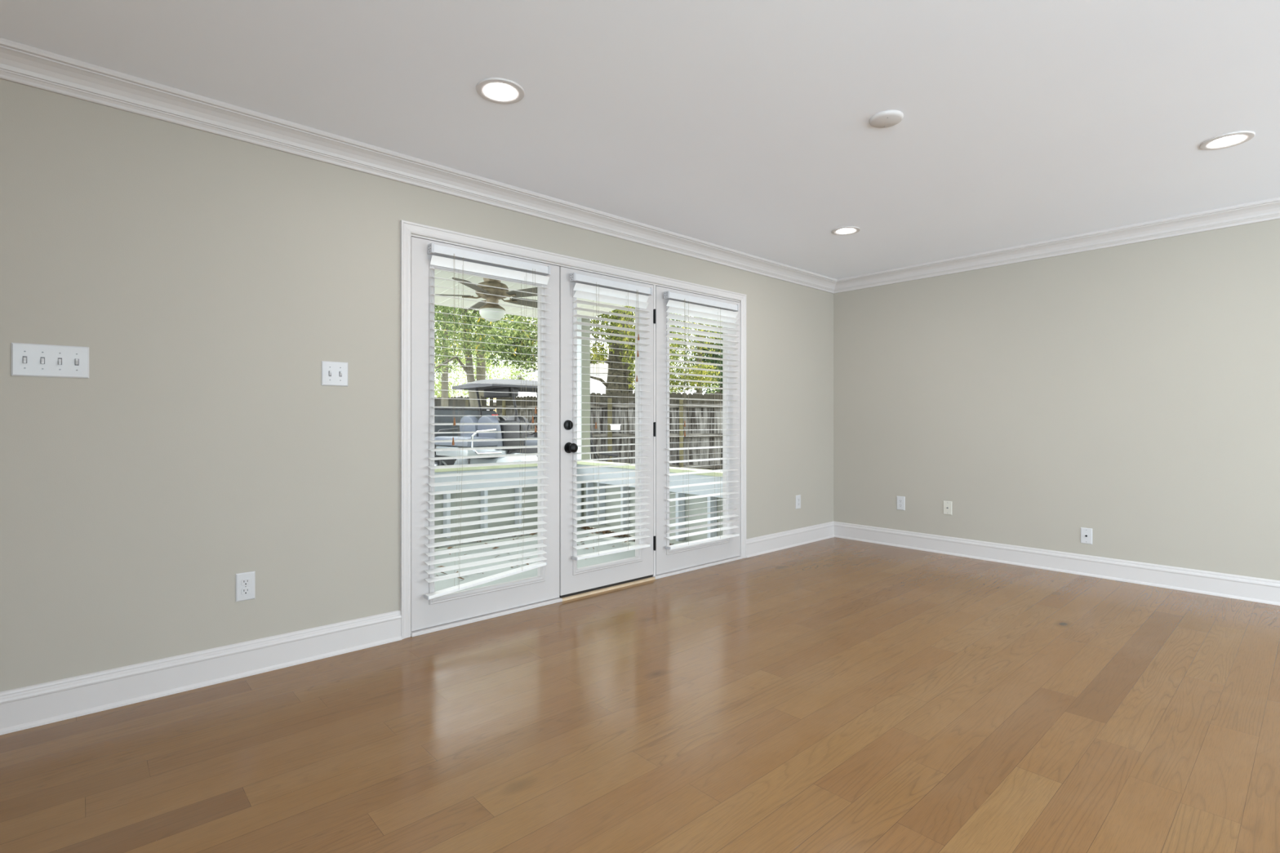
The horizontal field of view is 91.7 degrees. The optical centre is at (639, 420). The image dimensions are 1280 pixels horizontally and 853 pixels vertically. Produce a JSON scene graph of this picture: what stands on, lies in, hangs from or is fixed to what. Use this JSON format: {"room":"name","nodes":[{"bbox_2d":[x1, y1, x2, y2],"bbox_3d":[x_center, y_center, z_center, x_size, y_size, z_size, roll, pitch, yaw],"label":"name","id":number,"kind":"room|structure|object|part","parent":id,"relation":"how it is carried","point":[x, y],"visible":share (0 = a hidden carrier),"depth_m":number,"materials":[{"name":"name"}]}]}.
{"room":"empty living room","nodes":[
{"label":"empty living room","id":0,"kind":"room"},
{"bbox_2d":[0,79,833,692],"bbox_3d":[-0.564,-0.155,3.813,6.630,2.550,0.140,0,0,-42],"label":"wall","id":1,"kind":"structure","parent":0,"point":[207,280],"depth_m":2.60,"materials":[{"name":"paint"}]},
{"bbox_2d":[11,342,88,378],"bbox_3d":[-2.152,-0.217,2.270,0.203,0.118,0.016,0,0,-42],"label":"light switch","id":2,"kind":"object","parent":1,"relation":"attached to","point":[27,359],"visible":1,"depth_m":2.26,"materials":[{"name":"plastic"}]},
{"bbox_2d":[0,609,401,735],"bbox_3d":[-2.032,1.028,2.372,2.239,0.144,0.026,0,0,-42],"label":"baseboard","id":3,"kind":"structure","parent":1,"relation":"attached to","point":[24,708],"depth_m":2.52,"materials":[{"name":"paint"}]},
{"bbox_2d":[235,571,255,601],"bbox_3d":[-1.703,0.717,2.682,0.072,0.120,0.008,0,0,-42],"label":"wall outlet","id":4,"kind":"object","parent":1,"relation":"attached to","point":[245,582],"visible":1,"depth_m":2.68,"materials":[{"name":"plastic"}]},
{"bbox_2d":[240,587,250,595],"bbox_3d":[-1.701,0.737,2.680,0.034,0.028,0.002,0,0,-42],"label":"socket","id":5,"kind":"object","parent":4,"relation":"attached to","point":[244,591],"depth_m":2.68,"materials":[{"name":"plastic"}]},
{"bbox_2d":[240,578,250,586],"bbox_3d":[-1.701,0.698,2.680,0.034,0.028,0.002,0,0,-42],"label":"socket","id":6,"kind":"object","parent":4,"relation":"attached to","point":[244,582],"depth_m":2.68,"materials":[{"name":"plastic"}]},
{"bbox_2d":[321,360,347,386],"bbox_3d":[-1.433,-0.220,2.921,0.116,0.114,0.016,0,0,-42],"label":"light switch","id":7,"kind":"object","parent":1,"relation":"attached to","point":[333,373],"visible":1,"depth_m":2.92,"materials":[{"name":"plastic"}]},
{"bbox_2d":[0,37,836,293],"bbox_3d":[-0.486,-1.257,3.727,6.350,0.106,0.092,0,0,-42],"label":"trim","id":8,"kind":"structure","parent":1,"relation":"attached to","point":[20,64],"depth_m":2.85,"materials":[{"name":"paint"}]},
{"bbox_2d":[411,236,559,631],"bbox_3d":[-0.840,0.069,3.491,0.913,2.018,0.055,0,0,-42],"label":"door","id":9,"kind":"structure","parent":1,"relation":"in","point":[473,602],"depth_m":3.32,"materials":[{"name":"paint"}]},
{"bbox_2d":[423,242,551,599],"bbox_3d":[-0.818,0.003,3.433,0.750,1.829,0.065,0,0,-42],"label":"window blind","id":10,"kind":"object","parent":9,"relation":"attached to","point":[434,249],"visible":1,"depth_m":3.40,"materials":[{"name":"white plastic"}]},
{"bbox_3d":[-0.977,-0.391,3.259,0.004,0.975,0.013,0,0,-1],"label":"pull cord","id":11,"kind":"part","parent":10,"relation":"part of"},
{"bbox_3d":[-0.962,0.013,3.309,0.035,1.759,0.056,0,0,-42],"label":"ladder cord","id":12,"kind":"part","parent":10,"relation":"part of","materials":[{"name":"white fabric"}]},
{"bbox_3d":[-0.831,0.875,3.427,0.718,0.082,0.052,0,0,-42],"label":"rail","id":13,"kind":"part","parent":10,"relation":"part of","materials":[{"name":"white plastic"}]},
{"bbox_3d":[-0.676,-0.004,3.568,0.035,1.724,0.056,0,0,-42],"label":"ladder cord","id":14,"kind":"part","parent":10,"relation":"part of","materials":[{"name":"white fabric"}]},
{"bbox_2d":[400,219,746,639],"bbox_3d":[-0.178,0.046,4.053,2.767,2.108,0.022,0,0,-42],"label":"trim","id":15,"kind":"structure","parent":1,"relation":"attached to","point":[406,228],"depth_m":3.15,"materials":[{"name":"paint"}]},
{"bbox_2d":[411,234,740,576],"bbox_3d":[-0.233,0.074,4.112,2.666,2.052,0.139,0,0,-42],"label":"trim","id":16,"kind":"structure","parent":1,"relation":"attached to","point":[412,235],"depth_m":4.32,"materials":[{"name":"paint"}]},
{"bbox_2d":[411,555,742,636],"bbox_3d":[-0.226,1.091,4.104,2.658,0.018,0.161,0,0,-42],"label":"trim","id":17,"kind":"structure","parent":1,"relation":"attached to","point":[473,620],"depth_m":3.56,"materials":[{"name":"paint"}]},
{"bbox_2d":[559,266,656,598],"bbox_3d":[-0.179,0.073,4.051,0.802,2.026,0.112,0,0,-42],"label":"door","id":18,"kind":"structure","parent":1,"relation":"in","point":[573,580],"depth_m":3.89,"materials":[{"name":"paint"}]},
{"bbox_3d":[-0.433,0.168,3.823,0.068,0.068,0.020,0,0,-42],"label":"knob","id":19,"kind":"part","parent":18,"relation":"part of","materials":[{"name":"black metal"}]},
{"bbox_2d":[562,577,655,601],"bbox_3d":[-0.236,1.095,4.096,0.780,0.015,0.159,0,0,-42],"label":"threshold","id":20,"kind":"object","parent":1,"relation":"attached to","point":[618,586],"depth_m":4.01,"materials":[{"name":"brown wood"}]},
{"bbox_2d":[569,272,652,560],"bbox_3d":[-0.171,-0.024,4.019,0.657,1.761,0.065,0,0,-42],"label":"window blind","id":21,"kind":"object","parent":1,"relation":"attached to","point":[596,293],"visible":1,"depth_m":4.00,"materials":[{"name":"white plastic"}]},
{"bbox_3d":[-0.274,-0.425,3.896,0.005,0.889,0.015,0,0,6],"label":"pull cord","id":22,"kind":"part","parent":21,"relation":"part of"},
{"bbox_3d":[-0.174,0.848,4.022,0.615,0.017,0.052,0,0,-42],"label":"rail","id":23,"kind":"part","parent":21,"relation":"part of","materials":[{"name":"white plastic"}]},
{"bbox_3d":[-0.093,-0.005,4.095,0.009,1.706,0.056,0,0,-42],"label":"ladder cord","id":24,"kind":"part","parent":21,"relation":"part of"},
{"bbox_2d":[655,285,739,574],"bbox_3d":[0.444,0.069,4.654,0.920,2.018,0.055,0,0,-42],"label":"door","id":25,"kind":"structure","parent":1,"relation":"in","point":[675,559],"depth_m":4.51,"materials":[{"name":"paint"}]},
{"bbox_2d":[663,290,739,549],"bbox_3d":[0.475,-0.001,4.604,0.782,1.807,0.065,0,0,-42],"label":"window blind","id":26,"kind":"object","parent":25,"relation":"attached to","point":[677,307],"visible":1,"depth_m":4.59,"materials":[{"name":"white plastic"}]},
{"bbox_3d":[0.322,-0.395,4.436,0.005,0.951,0.015,0,0,6],"label":"pull cord","id":27,"kind":"part","parent":26,"relation":"part of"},
{"bbox_3d":[0.478,0.893,4.612,0.764,0.017,0.052,0,0,-42],"label":"rail","id":28,"kind":"part","parent":26,"relation":"part of","materials":[{"name":"white plastic"}]},
{"bbox_3d":[0.591,0.018,4.715,0.009,1.752,0.056,0,0,-42],"label":"ladder cord","id":29,"kind":"part","parent":26,"relation":"part of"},
{"bbox_2d":[746,521,834,557],"bbox_3d":[1.347,1.028,5.432,1.344,0.144,0.026,0,0,-42],"label":"baseboard","id":30,"kind":"structure","parent":1,"relation":"attached to","point":[762,544],"depth_m":5.37,"materials":[{"name":"paint"}]},
{"bbox_2d":[795,494,800,509],"bbox_3d":[1.403,0.721,5.494,0.072,0.120,0.008,0,0,-42],"label":"wall outlet","id":31,"kind":"object","parent":1,"relation":"attached to","point":[797,497],"visible":1,"depth_m":5.49,"materials":[{"name":"plastic"}]},
{"bbox_3d":[-3.091,-1.395,3.548,8.750,0.393,2.860,0,0,-42],"label":"porch roof","id":32,"kind":"structure","parent":1,"relation":"attached to","visible":0},
{"bbox_2d":[434,269,626,319],"bbox_3d":[-3.036,-1.290,3.503,8.570,0.264,2.720,0,0,-42],"label":"ceiling","id":33,"kind":"structure","parent":32,"relation":"attached to","point":[437,273],"depth_m":6.04,"materials":[{"name":"white paint"}]},
{"bbox_2d":[434,277,537,321],"bbox_3d":[-1.149,-1.040,4.955,1.170,0.514,1.198,0,0,-42],"label":"ceiling fan","id":34,"kind":"object","parent":33,"relation":"hanging from","point":[482,289],"visible":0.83,"depth_m":4.85,"materials":[{"name":"brown wood"}]},
{"bbox_3d":[-1.563,-0.982,4.854,0.455,0.036,0.134,0,0,-10],"label":"blade","id":35,"kind":"part","parent":34,"relation":"part of","materials":[{"name":"brown wood"}]},
{"bbox_3d":[-1.227,-0.982,4.529,0.134,0.036,0.455,0,0,8],"label":"blade","id":36,"kind":"part","parent":34,"relation":"part of","materials":[{"name":"brown wood"}]},
{"bbox_3d":[-1.358,-0.982,5.274,0.134,0.036,0.455,0,0,-28],"label":"blade","id":37,"kind":"part","parent":34,"relation":"part of","materials":[{"name":"brown wood"}]},
{"bbox_3d":[-1.171,-0.830,4.923,0.200,0.094,0.200,0,0,-42],"label":"globe","id":38,"kind":"part","parent":34,"relation":"part of"},
{"bbox_3d":[-0.814,-0.982,4.748,0.455,0.036,0.134,0,0,26],"label":"blade","id":39,"kind":"part","parent":34,"relation":"part of","materials":[{"name":"brown wood"}]},
{"bbox_3d":[-0.900,-0.982,5.212,0.457,0.036,0.144,0,0,-42],"label":"blade","id":40,"kind":"part","parent":34,"relation":"part of","materials":[{"name":"brown wood"}]},
{"bbox_2d":[0,537,1279,852],"bbox_3d":[1.631,1.100,1.389,6.350,0.001,6.400,0,0,-42],"label":"floor","id":41,"kind":"structure","parent":0,"point":[834,695],"depth_m":2.17,"materials":[{"name":"brown wood"}]},
{"bbox_2d":[0,0,1279,279],"bbox_3d":[1.631,-1.370,1.389,6.350,0.120,6.400,0,0,-42],"label":"ceiling","id":42,"kind":"structure","parent":0,"point":[744,126],"depth_m":2.52,"materials":[{"name":"paint"}]},
{"bbox_2d":[475,77,524,103],"bbox_3d":[-0.554,-1.306,2.466,0.189,0.008,0.189,0,0,-42],"label":"recessed light","id":43,"kind":"object","parent":42,"relation":"in","point":[495,90],"visible":1,"depth_m":2.46,"materials":[{"name":"paint"}]},
{"bbox_2d":[831,226,860,235],"bbox_3d":[1.418,-1.306,4.279,0.189,0.008,0.189,0,0,-42],"label":"recessed light","id":44,"kind":"object","parent":42,"relation":"in","point":[846,230],"visible":1,"depth_m":4.27,"materials":[{"name":"paint"}]},
{"bbox_2d":[869,110,903,128],"bbox_3d":[1.066,-1.301,2.688,0.138,0.019,0.138,0,0,-42],"label":"smoke detector","id":45,"kind":"object","parent":42,"relation":"attached to","point":[887,118],"visible":1,"depth_m":2.67,"materials":[{"name":"paint"}]},
{"bbox_2d":[1199,130,1255,150],"bbox_3d":[2.742,-1.306,2.902,0.189,0.008,0.189,0,0,-42],"label":"recessed light","id":46,"kind":"object","parent":42,"relation":"in","point":[1232,139],"visible":1,"depth_m":2.89,"materials":[{"name":"paint"}]},
{"bbox_2d":[833,218,1279,580],"bbox_3d":[4.083,-0.155,3.516,0.140,2.550,6.540,0,0,-42],"label":"wall","id":47,"kind":"structure","parent":0,"point":[1129,394],"depth_m":4.43,"materials":[{"name":"paint"}]},
{"bbox_2d":[897,496,905,510],"bbox_3d":[2.270,0.720,5.407,0.008,0.120,0.072,0,0,-42],"label":"wall outlet","id":48,"kind":"object","parent":47,"relation":"attached to","point":[900,500],"visible":1,"depth_m":5.40,"materials":[{"name":"plastic"}]},
{"bbox_2d":[942,500,951,515],"bbox_3d":[2.531,0.720,5.113,0.017,0.112,0.070,0,0,-42],"label":"cable plate","id":49,"kind":"object","parent":47,"relation":"attached to","point":[947,505],"visible":1,"depth_m":5.12,"materials":[{"name":"plastic"}]},
{"bbox_2d":[833,521,1279,605],"bbox_3d":[3.974,1.028,3.512,0.026,0.144,6.400,0,0,-42],"label":"baseboard","id":50,"kind":"structure","parent":47,"relation":"attached to","point":[1260,590],"depth_m":4.42,"materials":[{"name":"paint"}]},
{"bbox_2d":[833,197,1279,293],"bbox_3d":[3.950,-1.257,3.490,0.092,0.106,6.400,0,0,-42],"label":"trim","id":51,"kind":"structure","parent":47,"relation":"attached to","point":[1266,210],"depth_m":4.39,"materials":[{"name":"paint"}]},
{"bbox_2d":[1080,527,1092,544],"bbox_3d":[3.168,0.820,4.409,0.017,0.112,0.070,0,0,-42],"label":"cable plate","id":52,"kind":"object","parent":47,"relation":"attached to","point":[1086,533],"visible":1,"depth_m":4.41,"materials":[{"name":"plastic"}]},
{"label":"outside","id":53,"kind":"structure","parent":0,"visible":0},
{"bbox_3d":[-18.525,1.390,43.268,100.000,0.100,77.260,0,0,-42],"label":"ground","id":54,"kind":"structure","parent":53,"visible":0},
{"bbox_2d":[434,306,462,398],"bbox_3d":[-11.716,-3.523,37.003,2.998,9.739,2.842,0,0,-42],"label":"tree","id":55,"kind":"object","parent":54,"relation":"on","point":[438,384],"visible":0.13,"depth_m":36.83,"materials":[{"name":"green plant"}]},
{"bbox_2d":[434,305,480,406],"bbox_3d":[-5.585,-1.935,17.995,3.636,6.554,3.530,0,0,-42],"label":"leafy tree","id":56,"kind":"object","parent":54,"relation":"on","point":[444,376],"visible":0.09,"depth_m":17.93,"materials":[{"name":"green plant"}]},
{"bbox_2d":[434,406,497,466],"bbox_3d":[-5.447,0.351,11.072,5.757,1.979,1.920,0,0,-42],"label":"pickup truck","id":57,"kind":"object","parent":54,"relation":"on","point":[437,411],"visible":0.02,"depth_m":11.55,"materials":[{"name":"paint"}]},
{"bbox_3d":[-3.588,-0.235,11.541,1.950,0.050,0.120,0,0,-42],"label":"bed rail","id":58,"kind":"part","parent":57,"relation":"part of","materials":[{"name":"grey metal"}]},
{"bbox_2d":[434,307,525,405],"bbox_3d":[-5.438,-1.936,20.949,3.612,6.563,3.569,0,0,-42],"label":"leafy tree","id":59,"kind":"object","parent":54,"relation":"on","point":[479,371],"visible":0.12,"depth_m":20.69,"materials":[{"name":"green plant"}]},
{"bbox_2d":[452,310,507,405],"bbox_3d":[-8.426,-3.168,32.969,2.967,9.030,2.822,0,0,-42],"label":"tree","id":60,"kind":"object","parent":54,"relation":"on","point":[463,393],"visible":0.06,"depth_m":32.78,"materials":[{"name":"green plant"}]},
{"bbox_2d":[434,304,527,407],"bbox_3d":[-4.291,-1.663,15.020,3.147,6.010,3.114,0,0,37],"label":"leafy tree","id":61,"kind":"object","parent":54,"relation":"on","point":[471,320],"visible":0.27,"depth_m":14.93,"materials":[{"name":"green plant"}]},
{"bbox_2d":[434,395,537,433],"bbox_3d":[-6.767,0.260,20.800,9.780,2.160,0.165,0,0,8],"label":"wooden fence","id":62,"kind":"object","parent":54,"relation":"on","point":[500,402],"visible":0.14,"depth_m":20.52,"materials":[{"name":"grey wood"}]},
{"bbox_3d":[-5.737,0.330,20.623,0.090,2.020,0.089,0,0,8],"label":"post","id":63,"kind":"part","parent":62,"relation":"part of","materials":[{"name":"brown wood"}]},
{"bbox_3d":[-6.815,-0.450,20.834,9.677,0.080,0.038,0,0,8],"label":"rail","id":64,"kind":"part","parent":62,"relation":"part of","materials":[{"name":"wood"}]},
{"bbox_3d":[-4.479,0.330,20.452,0.090,2.020,0.089,0,0,8],"label":"post","id":65,"kind":"part","parent":62,"relation":"part of","materials":[{"name":"brown wood"}]},
{"bbox_2d":[458,416,537,437],"bbox_3d":[-2.292,0.619,11.434,2.448,1.443,1.176,0,0,-42],"label":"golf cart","id":66,"kind":"object","parent":54,"relation":"on","point":[505,418],"visible":0.05,"depth_m":11.08,"materials":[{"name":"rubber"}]},
{"bbox_3d":[-2.169,0.158,11.184,0.164,0.471,0.485,0,0,-42],"label":"backrest","id":67,"kind":"part","parent":66,"relation":"part of","materials":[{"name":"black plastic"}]},
{"bbox_2d":[478,314,537,373],"bbox_3d":[-2.164,-1.506,14.034,3.214,5.713,3.059,0,0,16],"label":"leafy tree","id":68,"kind":"object","parent":54,"relation":"on","point":[500,348],"visible":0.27,"depth_m":13.63,"materials":[{"name":"green plant"}]},
{"bbox_2d":[434,378,591,465],"bbox_3d":[-1.865,0.380,8.822,2.448,1.919,1.188,0,0,-42],"label":"golf cart","id":69,"kind":"object","parent":54,"relation":"on","point":[514,388],"visible":0.33,"depth_m":8.33,"materials":[{"name":"silver metal"}]},
{"bbox_2d":[434,435,497,447],"bbox_3d":[-2.346,0.280,8.379,0.480,0.120,1.020,0,0,-42],"label":"seat cushion","id":70,"kind":"object","parent":69,"relation":"on","point":[489,443],"depth_m":8.11,"materials":[{"name":"grey leather"}]},
{"bbox_3d":[-2.374,0.158,8.714,0.164,0.471,0.485,0,0,-42],"label":"backrest","id":71,"kind":"part","parent":69,"relation":"part of","materials":[{"name":"grey plastic"}]},
{"bbox_3d":[-2.286,0.415,8.433,0.600,0.130,0.940,0,0,-42],"label":"seat frame","id":72,"kind":"part","parent":69,"relation":"part of","materials":[{"name":"silver metal"}]},
{"bbox_3d":[-2.015,0.158,8.317,0.164,0.471,0.485,0,0,-42],"label":"backrest","id":73,"kind":"part","parent":69,"relation":"part of","materials":[{"name":"white leather"}]},
{"bbox_3d":[-2.098,0.158,8.964,0.164,0.471,0.485,0,0,-42],"label":"backrest","id":74,"kind":"part","parent":69,"relation":"part of","materials":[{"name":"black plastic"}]},
{"bbox_3d":[-1.738,0.158,8.568,0.164,0.471,0.485,0,0,-42],"label":"backrest","id":75,"kind":"part","parent":69,"relation":"part of","materials":[{"name":"grey leather"}]},
{"bbox_3d":[-1.860,0.450,8.819,0.550,0.180,0.960,0,0,-42],"label":"seat","id":76,"kind":"part","parent":69,"relation":"part of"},
{"bbox_2d":[524,436,537,445],"bbox_3d":[-1.738,0.300,8.929,0.440,0.120,1.020,0,0,-42],"label":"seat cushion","id":77,"kind":"object","parent":69,"relation":"on","point":[526,442],"depth_m":8.48,"materials":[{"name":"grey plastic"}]},
{"bbox_2d":[494,316,537,380],"bbox_3d":[-7.199,-3.504,37.013,2.878,9.696,2.861,0,0,-42],"label":"tree","id":78,"kind":"object","parent":54,"relation":"on","point":[513,371],"visible":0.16,"depth_m":36.82,"materials":[{"name":"green plant"}]},
{"bbox_2d":[434,527,635,592],"bbox_3d":[-3.049,1.250,3.398,8.410,0.120,2.580,0,0,-42],"label":"floor","id":79,"kind":"structure","parent":54,"relation":"on","point":[445,584],"depth_m":5.41,"materials":[{"name":"paint"}]},
{"bbox_2d":[434,463,537,542],"bbox_3d":[-3.888,0.825,4.324,8.410,0.730,0.180,0,0,-42],"label":"railing","id":80,"kind":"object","parent":79,"relation":"on","point":[512,467],"depth_m":6.37,"materials":[{"name":"paint"}]},
{"bbox_3d":[-3.890,1.171,4.327,8.410,0.038,0.092,0,0,-42],"label":"plate","id":81,"kind":"part","parent":80,"relation":"part of","materials":[{"name":"paint"}]},
{"bbox_2d":[435,526,673,579],"bbox_3d":[-1.264,1.181,5.128,3.443,0.042,2.245,0,0,-42],"label":"leaf litter","id":82,"kind":"object","parent":79,"relation":"on","point":[583,527],"visible":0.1,"depth_m":6.33,"materials":[{"name":"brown plant"}]},
{"bbox_2d":[577,460,722,544],"bbox_3d":[0.139,0.825,6.231,0.180,0.730,2.460,0,0,-42],"label":"railing","id":83,"kind":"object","parent":79,"relation":"on","point":[591,463],"depth_m":6.10,"materials":[{"name":"paint"}]},
{"bbox_2d":[577,317,590,520],"bbox_3d":[-0.678,-0.005,7.244,0.142,2.390,0.144,0,0,-42],"label":"porch post","id":84,"kind":"object","parent":83,"relation":"attached to","point":[583,416],"visible":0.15,"depth_m":7.18,"materials":[{"name":"white wood"}]},
{"bbox_3d":[0.142,1.171,6.234,0.092,0.038,2.460,0,0,-42],"label":"plate","id":85,"kind":"part","parent":83,"relation":"part of","materials":[{"name":"paint"}]},
{"bbox_2d":[486,384,598,412],"bbox_3d":[-3.752,-0.035,24.976,4.000,2.750,2.640,0,0,20],"label":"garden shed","id":86,"kind":"object","parent":54,"relation":"on","point":[592,387],"visible":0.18,"depth_m":24.38,"materials":[{"name":"white"}]},
{"bbox_2d":[590,430,618,462],"bbox_3d":[-0.738,0.769,12.300,0.618,1.156,0.426,0,0,0],"label":"folding chair","id":87,"kind":"object","parent":54,"relation":"on","point":[593,448],"visible":0.58,"depth_m":12.10,"materials":[{"name":"grey metal"}]},
{"bbox_3d":[-0.967,0.409,12.300,0.160,0.437,0.400,0,0,0],"label":"backrest","id":88,"kind":"part","parent":87,"relation":"part of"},
{"bbox_3d":[-0.804,0.791,12.100,0.424,1.109,0.026,0,0,0],"label":"leg","id":89,"kind":"part","parent":87,"relation":"part of","materials":[{"name":"grey metal"}]},
{"bbox_3d":[-0.618,0.670,12.300,0.379,0.090,0.400,0,0,0],"label":"seat","id":90,"kind":"part","parent":87,"relation":"part of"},
{"bbox_2d":[590,306,635,395],"bbox_3d":[-0.415,-1.556,14.044,3.493,5.826,3.550,0,0,-42],"label":"leafy tree","id":91,"kind":"object","parent":54,"relation":"on","point":[615,380],"visible":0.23,"depth_m":13.96,"materials":[{"name":"green plant"}]},
{"bbox_2d":[590,355,671,394],"bbox_3d":[-0.798,-0.810,28.000,4.200,4.300,4.800,0,0,0],"label":"house","id":92,"kind":"structure","parent":54,"relation":"on","point":[600,371],"depth_m":26.00,"materials":[{"name":"white"}]},
{"bbox_2d":[590,391,722,470],"bbox_3d":[1.484,0.360,13.354,6.089,1.960,0.164,0,0,4],"label":"wooden fence","id":93,"kind":"object","parent":54,"relation":"on","point":[603,402],"visible":0.29,"depth_m":13.45,"materials":[{"name":"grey wood"}]},
{"bbox_3d":[-0.653,0.430,13.459,0.090,1.820,0.089,0,0,4],"label":"post","id":94,"kind":"part","parent":93,"relation":"part of","materials":[{"name":"brown wood"}]},
{"bbox_2d":[609,424,621,430],"bbox_3d":[-0.525,0.144,13.275,0.230,0.115,0.090,0,0,0],"label":"box","id":95,"kind":"object","parent":93,"relation":"attached to","point":[613,427],"visible":1,"depth_m":13.24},
{"bbox_3d":[1.445,-0.320,13.384,6.005,0.080,0.038,0,0,4],"label":"rail","id":96,"kind":"part","parent":93,"relation":"part of","materials":[{"name":"wood"}]},
{"bbox_3d":[1.445,0.320,13.384,6.005,0.080,0.038,0,0,4],"label":"rail","id":97,"kind":"part","parent":93,"relation":"part of","materials":[{"name":"wood"}]},
{"bbox_3d":[0.890,0.430,13.356,0.090,1.820,0.089,0,0,4],"label":"post","id":98,"kind":"part","parent":93,"relation":"part of","materials":[{"name":"brown wood"}]},
{"bbox_3d":[1.445,1.000,13.384,6.005,0.080,0.038,0,0,4],"label":"rail","id":99,"kind":"part","parent":93,"relation":"part of","materials":[{"name":"brown wood"}]},
{"bbox_2d":[669,312,684,393],"bbox_3d":[1.159,-3.378,35.032,3.033,9.441,2.743,0,0,-11],"label":"tree","id":100,"kind":"object","parent":54,"relation":"on","point":[670,313],"visible":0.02,"depth_m":34.84,"materials":[{"name":"green plant"}]},
{"bbox_2d":[632,306,722,394],"bbox_3d":[1.365,-1.293,16.351,3.051,5.267,4.005,0,0,-42],"label":"leafy bush","id":101,"kind":"object","parent":54,"relation":"on","point":[717,356],"visible":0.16,"depth_m":15.41,"materials":[{"name":"green plant"}]},
{"bbox_2d":[669,312,722,395],"bbox_3d":[1.306,-1.339,14.988,2.903,5.358,2.936,0,0,-42],"label":"leafy tree","id":102,"kind":"object","parent":54,"relation":"on","point":[674,357],"visible":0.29,"depth_m":14.30,"materials":[{"name":"green plant"}]},
{"bbox_2d":[703,331,722,393],"bbox_3d":[5.020,-3.426,36.022,2.939,9.544,2.900,0,0,-42],"label":"tree","id":103,"kind":"object","parent":54,"relation":"on","point":[708,331],"visible":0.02,"depth_m":35.79,"materials":[{"name":"green plant"}]}
]}

